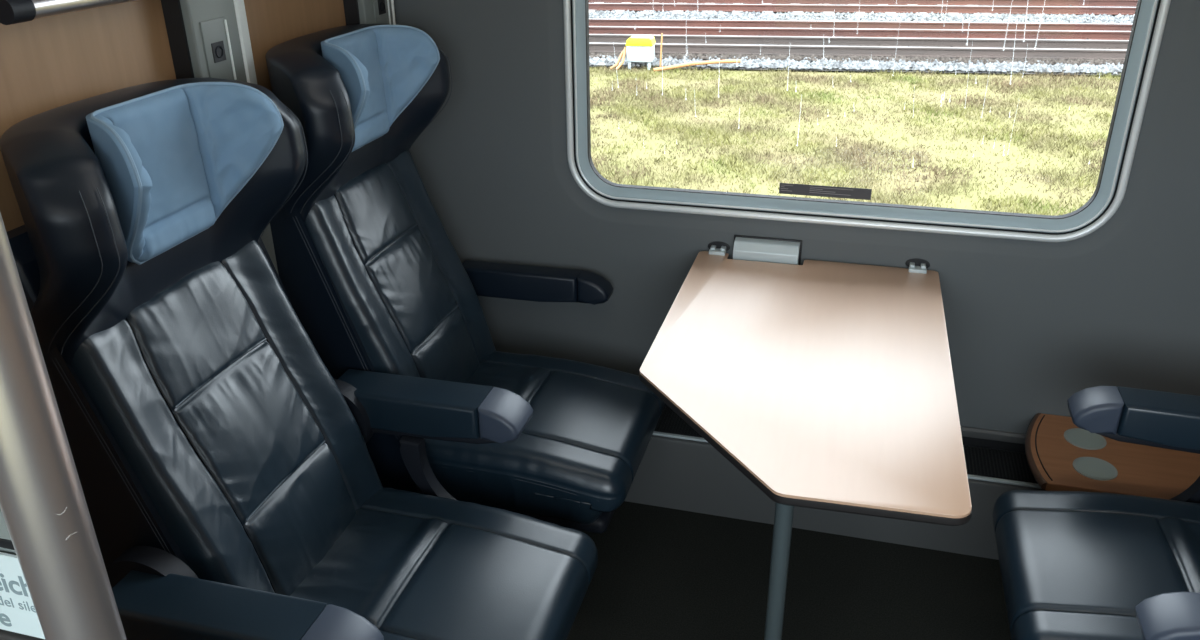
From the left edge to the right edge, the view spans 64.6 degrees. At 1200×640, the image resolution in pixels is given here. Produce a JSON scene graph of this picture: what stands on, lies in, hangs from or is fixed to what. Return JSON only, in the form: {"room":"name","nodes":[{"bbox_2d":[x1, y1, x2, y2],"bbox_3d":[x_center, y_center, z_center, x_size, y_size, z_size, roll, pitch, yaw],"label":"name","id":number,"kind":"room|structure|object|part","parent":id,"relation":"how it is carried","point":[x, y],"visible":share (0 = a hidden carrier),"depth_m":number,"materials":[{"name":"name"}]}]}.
{"room":"train carriage","nodes":[
{"label":"train carriage","id":0,"kind":"room"},
{"bbox_2d":[0,0,345,231],"bbox_3d":[-0.974,-0.031,1.234,0.050,2.250,2.950,6,26,14],"label":"wall","id":1,"kind":"structure","parent":0,"point":[47,63],"depth_m":1.55,"materials":[{"name":"brown wood"}]},
{"bbox_2d":[0,0,135,24],"bbox_3d":[-0.789,-0.523,1.519,0.064,0.037,0.435,6,26,14],"label":"rail","id":2,"kind":"object","parent":1,"relation":"attached to","point":[11,11],"visible":1,"depth_m":1.37,"materials":[{"name":"silver metal"}]},
{"bbox_2d":[161,0,278,274],"bbox_3d":[-0.721,-0.338,1.875,0.058,2.250,0.184,6,26,14],"label":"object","id":3,"kind":"structure","parent":1,"relation":"attached to","point":[207,38],"depth_m":1.74,"materials":[{"name":"grey metal"}]},
{"bbox_3d":[-0.708,-0.495,1.762,0.004,0.120,0.072,6,26,14],"label":"socket plate","id":4,"kind":"part","parent":3,"relation":"part of","materials":[{"name":"grey plastic"}]},
{"bbox_2d":[343,0,395,24],"bbox_3d":[-0.555,-0.597,2.415,0.058,2.250,0.180,6,26,14],"label":"trim","id":5,"kind":"structure","parent":1,"relation":"attached to","point":[356,11],"depth_m":2.27,"materials":[{"name":"grey plastic"}]},
{"bbox_3d":[-0.535,-0.764,2.324,0.004,0.120,0.072,6,26,14],"label":"socket plate","id":6,"kind":"part","parent":5,"relation":"part of","materials":[{"name":"grey plastic"}]},
{"bbox_2d":[566,501,1010,639],"bbox_3d":[0.324,1.149,1.400,2.720,0.050,3.050,6,26,14],"label":"floor","id":7,"kind":"structure","parent":0,"point":[661,573],"depth_m":2.36,"materials":[{"name":"carpet"}]},
{"bbox_2d":[0,509,45,639],"bbox_3d":[-0.701,0.615,0.936,0.760,1.334,0.028,6,26,14],"label":"wall","id":8,"kind":"structure","parent":7,"relation":"on","point":[6,545],"depth_m":0.60,"materials":[{"name":"grey laminate"}]},
{"bbox_3d":[-0.707,0.100,0.691,0.760,0.155,0.022,6,26,14],"label":"panel","id":9,"kind":"part","parent":8,"relation":"part of","materials":[{"name":"grey plastic"}]},
{"bbox_2d":[0,552,44,638],"bbox_3d":[-0.517,0.160,0.645,0.356,0.066,0.002,6,26,14],"label":"sign","id":10,"kind":"object","parent":8,"relation":"attached to","point":[18,614],"visible":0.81,"depth_m":0.61,"materials":[{"name":"white"}]},
{"bbox_3d":[-0.700,0.694,0.973,0.760,1.160,0.028,6,26,14],"label":"panel","id":11,"kind":"part","parent":8,"relation":"part of","materials":[{"name":"grey laminate"}]},
{"bbox_2d":[0,212,126,639],"bbox_3d":[-0.323,0.252,0.624,0.090,2.250,0.090,6,26,14],"label":"pole","id":12,"kind":"object","parent":7,"relation":"on","point":[43,505],"visible":1,"depth_m":0.54,"materials":[{"name":"silver metal"}]},
{"bbox_2d":[0,77,597,639],"bbox_3d":[-0.439,0.276,1.676,0.780,1.306,0.770,6,26,14],"label":"seat","id":13,"kind":"object","parent":7,"relation":"on","point":[232,487],"visible":0.99,"depth_m":1.59,"materials":[{"name":"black leather"}]},
{"bbox_2d":[86,84,281,262],"bbox_3d":[-0.651,-0.228,1.500,0.136,0.236,0.367,6,26,14],"label":"pillow","id":14,"kind":"object","parent":13,"relation":"on","point":[180,164],"depth_m":1.55,"materials":[{"name":"blue fabric"}]},
{"bbox_3d":[-0.573,0.456,1.418,0.335,0.085,0.100,6,26,14],"label":"armrest","id":15,"kind":"part","parent":13,"relation":"part of","materials":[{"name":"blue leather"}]},
{"bbox_2d":[70,240,382,595],"bbox_3d":[-0.646,0.212,1.710,0.291,0.602,0.486,6,26,14],"label":"backrest cushion","id":16,"kind":"object","parent":13,"relation":"on","point":[209,430],"depth_m":1.61,"materials":[{"name":"black leather"}]},
{"bbox_3d":[-0.395,0.178,1.998,0.335,0.085,0.106,6,26,14],"label":"armrest","id":17,"kind":"part","parent":13,"relation":"part of","materials":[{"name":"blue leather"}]},
{"bbox_2d":[290,487,597,639],"bbox_3d":[-0.306,0.532,1.758,0.510,0.190,0.497,6,26,14],"label":"seat cushion","id":18,"kind":"object","parent":13,"relation":"on","point":[416,566],"depth_m":1.74,"materials":[{"name":"black leather"}]},
{"bbox_2d":[265,24,664,533],"bbox_3d":[-0.253,-0.014,2.280,0.780,1.306,0.688,6,26,14],"label":"seat","id":19,"kind":"object","parent":7,"relation":"on","point":[368,266],"visible":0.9,"depth_m":2.13,"materials":[{"name":"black leather"}]},
{"bbox_2d":[321,27,438,150],"bbox_3d":[-0.479,-0.496,2.061,0.135,0.236,0.367,6,26,14],"label":"pillow","id":20,"kind":"object","parent":19,"relation":"on","point":[386,73],"depth_m":2.13,"materials":[{"name":"blue fabric"}]},
{"bbox_2d":[304,150,495,382],"bbox_3d":[-0.474,-0.057,2.270,0.291,0.603,0.486,6,26,14],"label":"backrest cushion","id":21,"kind":"object","parent":19,"relation":"on","point":[387,289],"depth_m":2.16,"materials":[{"name":"black leather"}]},
{"bbox_3d":[-0.215,-0.102,2.583,0.335,0.085,0.068,6,26,14],"label":"armrest","id":22,"kind":"part","parent":19,"relation":"part of","materials":[{"name":"black leather"}]},
{"bbox_2d":[425,351,664,523],"bbox_3d":[-0.134,0.264,2.319,0.510,0.190,0.497,6,26,14],"label":"seat cushion","id":23,"kind":"object","parent":19,"relation":"on","point":[578,457],"depth_m":2.14,"materials":[{"name":"black leather"}]},
{"bbox_2d":[639,245,971,639],"bbox_3d":[0.416,0.379,2.105,0.602,0.733,1.032,6,26,14],"label":"folding table","id":24,"kind":"object","parent":7,"relation":"on","point":[830,386],"visible":1,"depth_m":1.82,"materials":[{"name":"beige laminate"}]},
{"bbox_3d":[0.315,0.579,1.728,0.031,0.697,0.031,6,26,14],"label":"leg","id":25,"kind":"part","parent":24,"relation":"part of","materials":[{"name":"grey metal"}]},
{"bbox_2d":[624,406,1045,559],"bbox_3d":[0.689,0.438,2.548,2.590,0.240,0.162,6,26,14],"label":"wall panel","id":26,"kind":"object","parent":7,"relation":"on","point":[679,469],"visible":0.16,"depth_m":2.54,"materials":[{"name":"grey plastic"}]},
{"bbox_2d":[655,406,1036,482],"bbox_3d":[0.665,0.327,2.507,1.120,0.004,0.131,6,26,14],"label":"grille","id":27,"kind":"object","parent":26,"relation":"attached to","point":[983,465],"depth_m":2.44,"materials":[{"name":"black metal"}]},
{"bbox_2d":[992,386,1199,639],"bbox_3d":[1.141,0.296,1.594,0.780,1.306,0.730,6,26,14],"label":"seat","id":28,"kind":"object","parent":7,"relation":"on","point":[1075,565],"visible":1,"depth_m":1.78,"materials":[{"name":"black leather"}]},
{"bbox_2d":[992,490,1199,639],"bbox_3d":[1.021,0.514,1.764,0.510,0.190,0.497,6,26,14],"label":"seat cushion","id":29,"kind":"object","parent":28,"relation":"on","point":[1075,565],"depth_m":1.75,"materials":[{"name":"black leather"}]},
{"bbox_3d":[1.215,0.207,1.897,0.335,0.085,0.090,6,26,14],"label":"armrest","id":30,"kind":"part","parent":28,"relation":"part of","materials":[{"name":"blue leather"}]},
{"bbox_2d":[394,0,1199,453],"bbox_3d":[0.722,-0.529,2.240,2.720,2.250,0.120,6,26,14],"label":"wall","id":31,"kind":"structure","parent":0,"point":[1031,326],"depth_m":2.39,"materials":[{"name":"grey plastic"}]},
{"bbox_2d":[708,241,729,250],"bbox_3d":[0.308,-0.190,2.459,0.058,0.028,0.004,6,26,14],"label":"socket","id":32,"kind":"object","parent":31,"relation":"attached to","point":[718,244],"visible":0.7,"depth_m":2.46,"materials":[{"name":"black plastic"}]},
{"bbox_2d":[733,235,801,264],"bbox_3d":[0.421,-0.166,2.410,0.172,0.076,0.047,6,26,14],"label":"table latch","id":33,"kind":"object","parent":31,"relation":"attached to","point":[748,248],"visible":0.67,"depth_m":2.39,"materials":[{"name":"silver metal"}]},
{"bbox_2d":[665,404,1025,452],"bbox_3d":[0.714,0.288,2.562,2.620,0.026,0.006,6,26,14],"label":"trim","id":34,"kind":"structure","parent":31,"relation":"attached to","point":[1017,447],"depth_m":2.48,"materials":[{"name":"black plastic"}]},
{"bbox_2d":[563,0,1170,241],"bbox_3d":[0.551,-0.774,2.129,1.323,1.172,0.046,6,26,14],"label":"window","id":35,"kind":"structure","parent":31,"relation":"in","point":[1150,17],"depth_m":2.31,"materials":[{"name":"silver metal"}]},
{"bbox_2d":[779,183,871,199],"bbox_3d":[0.559,-0.320,2.361,0.224,0.028,0.001,6,26,14],"label":"window sticker","id":36,"kind":"object","parent":35,"relation":"attached to","point":[784,188],"visible":1,"depth_m":2.36,"materials":[{"name":"grey plastic"}]},
{"bbox_2d":[781,185,849,195],"bbox_3d":[0.539,-0.323,2.365,0.176,0.015,0.001,6,26,14],"label":"print","id":37,"kind":"object","parent":36,"relation":"attached to","point":[809,190],"depth_m":2.37,"materials":[{"name":"grey"}]},
{"bbox_2d":[905,258,929,267],"bbox_3d":[0.782,-0.138,2.339,0.058,0.028,0.004,6,26,14],"label":"socket","id":38,"kind":"object","parent":31,"relation":"attached to","point":[916,261],"visible":0.72,"depth_m":2.33,"materials":[{"name":"black plastic"}]},
{"bbox_2d":[960,426,1025,443],"bbox_3d":[0.713,0.266,2.548,2.620,0.026,0.011,6,26,14],"label":"baseboard","id":39,"kind":"structure","parent":31,"relation":"attached to","point":[996,435],"depth_m":2.47,"materials":[{"name":"grey metal"}]},
{"bbox_2d":[1025,413,1199,499],"bbox_3d":[1.431,0.386,2.207,0.844,0.103,0.329,6,26,14],"label":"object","id":40,"kind":"object","parent":31,"relation":"attached to","point":[1061,455],"visible":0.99,"depth_m":2.21,"materials":[{"name":"brown wood"}]},
{"label":"outside","id":41,"kind":"structure","parent":0,"visible":0},
{"bbox_2d":[590,61,1120,215],"bbox_3d":[12.768,-17.045,42.795,120.000,0.001,89.200,6,26,14],"label":"ground","id":42,"kind":"structure","parent":41,"point":[1019,186],"depth_m":11.99,"materials":[{"name":"plant"}]},
{"bbox_2d":[610,47,625,69],"bbox_3d":[0.350,-4.428,16.116,0.324,0.361,0.203,-13,28,-24],"label":"cable","id":43,"kind":"object","parent":42,"relation":"on","point":[623,52],"visible":1,"depth_m":16.15,"materials":[{"name":"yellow plastic"}]},
{"bbox_2d":[660,33,662,66],"bbox_3d":[1.028,-4.508,15.992,0.048,0.621,0.024,6,26,14],"label":"marker stake","id":44,"kind":"object","parent":42,"relation":"on","point":[661,33],"visible":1,"depth_m":15.97,"materials":[{"name":"brown"}]},
{"bbox_2d":[653,59,740,71],"bbox_3d":[1.632,-4.295,16.008,1.464,0.190,0.135,-1,25,0],"label":"cable","id":45,"kind":"object","parent":42,"relation":"on","point":[733,60],"visible":1,"depth_m":15.99,"materials":[{"name":"brown plastic"}]},
{"bbox_2d":[589,3,1124,74],"bbox_3d":[8.429,-10.306,28.659,120.000,0.001,45.300,6,26,14],"label":"trackbed","id":46,"kind":"structure","parent":42,"relation":"on","point":[706,67],"depth_m":15.93,"materials":[{"name":"grey gravel"}]},
{"bbox_2d":[625,35,655,69],"bbox_3d":[0.693,-4.566,16.239,0.470,0.540,0.340,5,26,12],"label":"box","id":47,"kind":"object","parent":46,"relation":"on","point":[639,48],"visible":0.97,"depth_m":16.09,"materials":[{"name":"grey paint"}]},
{"bbox_3d":[0.691,-4.751,16.151,0.470,0.130,0.340,5,26,12],"label":"lid","id":48,"kind":"part","parent":47,"relation":"part of","materials":[{"name":"yellow paint"}]},
{"bbox_2d":[672,3,686,14],"bbox_3d":[1.934,-7.509,22.859,0.240,0.085,2.600,3,26,8],"label":"sleeper","id":49,"kind":"object","parent":46,"relation":"on","point":[679,11],"visible":0.29,"depth_m":21.99,"materials":[{"name":"grey concrete"}]},
{"bbox_2d":[762,3,772,14],"bbox_3d":[3.971,-7.404,22.588,0.240,0.085,2.600,3,26,8],"label":"sleeper","id":50,"kind":"object","parent":46,"relation":"on","point":[762,3],"visible":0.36,"depth_m":21.83,"materials":[{"name":"grey concrete"}]},
{"bbox_2d":[791,3,803,14],"bbox_3d":[4.649,-7.369,22.498,0.240,0.085,2.600,3,26,8],"label":"sleeper","id":51,"kind":"object","parent":46,"relation":"on","point":[795,12],"visible":0.12,"depth_m":21.62,"materials":[{"name":"grey concrete"}]},
{"bbox_2d":[818,4,834,16],"bbox_3d":[5.328,-7.334,22.408,0.240,0.085,2.600,3,26,8],"label":"sleeper","id":52,"kind":"object","parent":46,"relation":"on","point":[828,13],"visible":0.23,"depth_m":21.43,"materials":[{"name":"grey concrete"}]},
{"bbox_2d":[591,25,1109,56],"bbox_3d":[4.375,-5.337,18.171,15.986,0.128,2.866,3,26,8],"label":"ballast stones","id":53,"kind":"object","parent":46,"relation":"on","point":[594,25],"visible":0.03,"depth_m":17.90},
{"bbox_2d":[589,55,1122,75],"bbox_3d":[3.827,-4.368,16.207,13.846,0.148,0.890,3,26,8],"label":"ballast stones","id":54,"kind":"object","parent":46,"relation":"on","point":[869,65],"visible":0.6,"depth_m":15.94},
{"bbox_2d":[589,51,1123,65],"bbox_3d":[3.908,-4.551,16.551,13.971,0.127,0.481,3,26,8],"label":"ballast stones","id":55,"kind":"object","parent":46,"relation":"on","point":[679,55],"visible":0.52,"depth_m":16.40},
{"bbox_2d":[848,4,866,15],"bbox_3d":[6.007,-7.299,22.318,0.240,0.085,2.600,3,26,8],"label":"sleeper","id":56,"kind":"object","parent":46,"relation":"on","point":[859,13],"visible":0.27,"depth_m":21.52,"materials":[{"name":"grey concrete"}]},
{"bbox_2d":[589,43,1126,59],"bbox_3d":[4.770,-4.726,16.694,50.001,0.153,0.159,3,26,8],"label":"rail","id":57,"kind":"object","parent":46,"relation":"on","point":[1107,54],"visible":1,"depth_m":16.65,"materials":[{"name":"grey metal"}]},
{"bbox_2d":[589,34,1128,49],"bbox_3d":[5.037,-5.142,17.563,50.001,0.153,0.159,3,26,8],"label":"rail","id":58,"kind":"object","parent":46,"relation":"on","point":[597,38],"visible":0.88,"depth_m":17.53,"materials":[{"name":"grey metal"}]},
{"bbox_2d":[589,26,1130,39],"bbox_3d":[5.317,-5.579,18.476,50.000,0.153,0.167,3,26,7],"label":"rail","id":59,"kind":"object","parent":46,"relation":"on","point":[721,31],"visible":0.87,"depth_m":18.47,"materials":[{"name":"metal"}]},
{"bbox_2d":[589,19,1131,30],"bbox_3d":[5.590,-6.004,19.362,50.001,0.153,0.159,3,26,8],"label":"rail","id":60,"kind":"object","parent":46,"relation":"on","point":[602,22],"visible":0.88,"depth_m":19.38,"materials":[{"name":"metal"}]},
{"bbox_2d":[589,10,1134,23],"bbox_3d":[4.936,-6.510,20.624,17.820,0.129,2.322,3,26,8],"label":"ballast stones","id":61,"kind":"object","parent":46,"relation":"on","point":[689,15],"visible":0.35,"depth_m":20.86},
{"bbox_2d":[589,3,1135,14],"bbox_3d":[6.278,-7.078,21.604,50.001,0.153,0.159,3,26,8],"label":"rail","id":62,"kind":"object","parent":46,"relation":"on","point":[592,6],"visible":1,"depth_m":21.61,"materials":[{"name":"metal"}]},
{"bbox_2d":[602,2,1122,15],"bbox_3d":[5.611,-7.893,23.558,20.444,0.147,3.841,3,26,8],"label":"ballast stones","id":63,"kind":"object","parent":46,"relation":"on","point":[605,2],"visible":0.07,"depth_m":22.44},
{"bbox_2d":[589,0,1137,6],"bbox_3d":[6.652,-7.661,22.821,50.001,0.153,0.159,3,26,8],"label":"rail","id":64,"kind":"object","parent":46,"relation":"on","point":[1110,3],"visible":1,"depth_m":22.66,"materials":[{"name":"metal"}]},
{"bbox_2d":[877,4,897,15],"bbox_3d":[6.686,-7.264,22.228,0.240,0.085,2.600,3,26,8],"label":"sleeper","id":65,"kind":"object","parent":46,"relation":"on","point":[888,13],"visible":0.27,"depth_m":21.47,"materials":[{"name":"grey concrete"}]},
{"bbox_2d":[907,4,930,16],"bbox_3d":[7.365,-7.229,22.138,0.240,0.085,2.600,3,26,8],"label":"sleeper","id":66,"kind":"object","parent":46,"relation":"on","point":[924,13],"visible":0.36,"depth_m":21.41,"materials":[{"name":"grey concrete"}]},
{"bbox_2d":[964,5,995,16],"bbox_3d":[8.723,-7.159,21.958,0.240,0.085,2.600,3,26,8],"label":"sleeper","id":67,"kind":"object","parent":46,"relation":"on","point":[964,5],"visible":0.2,"depth_m":21.18,"materials":[{"name":"grey concrete"}]}
]}

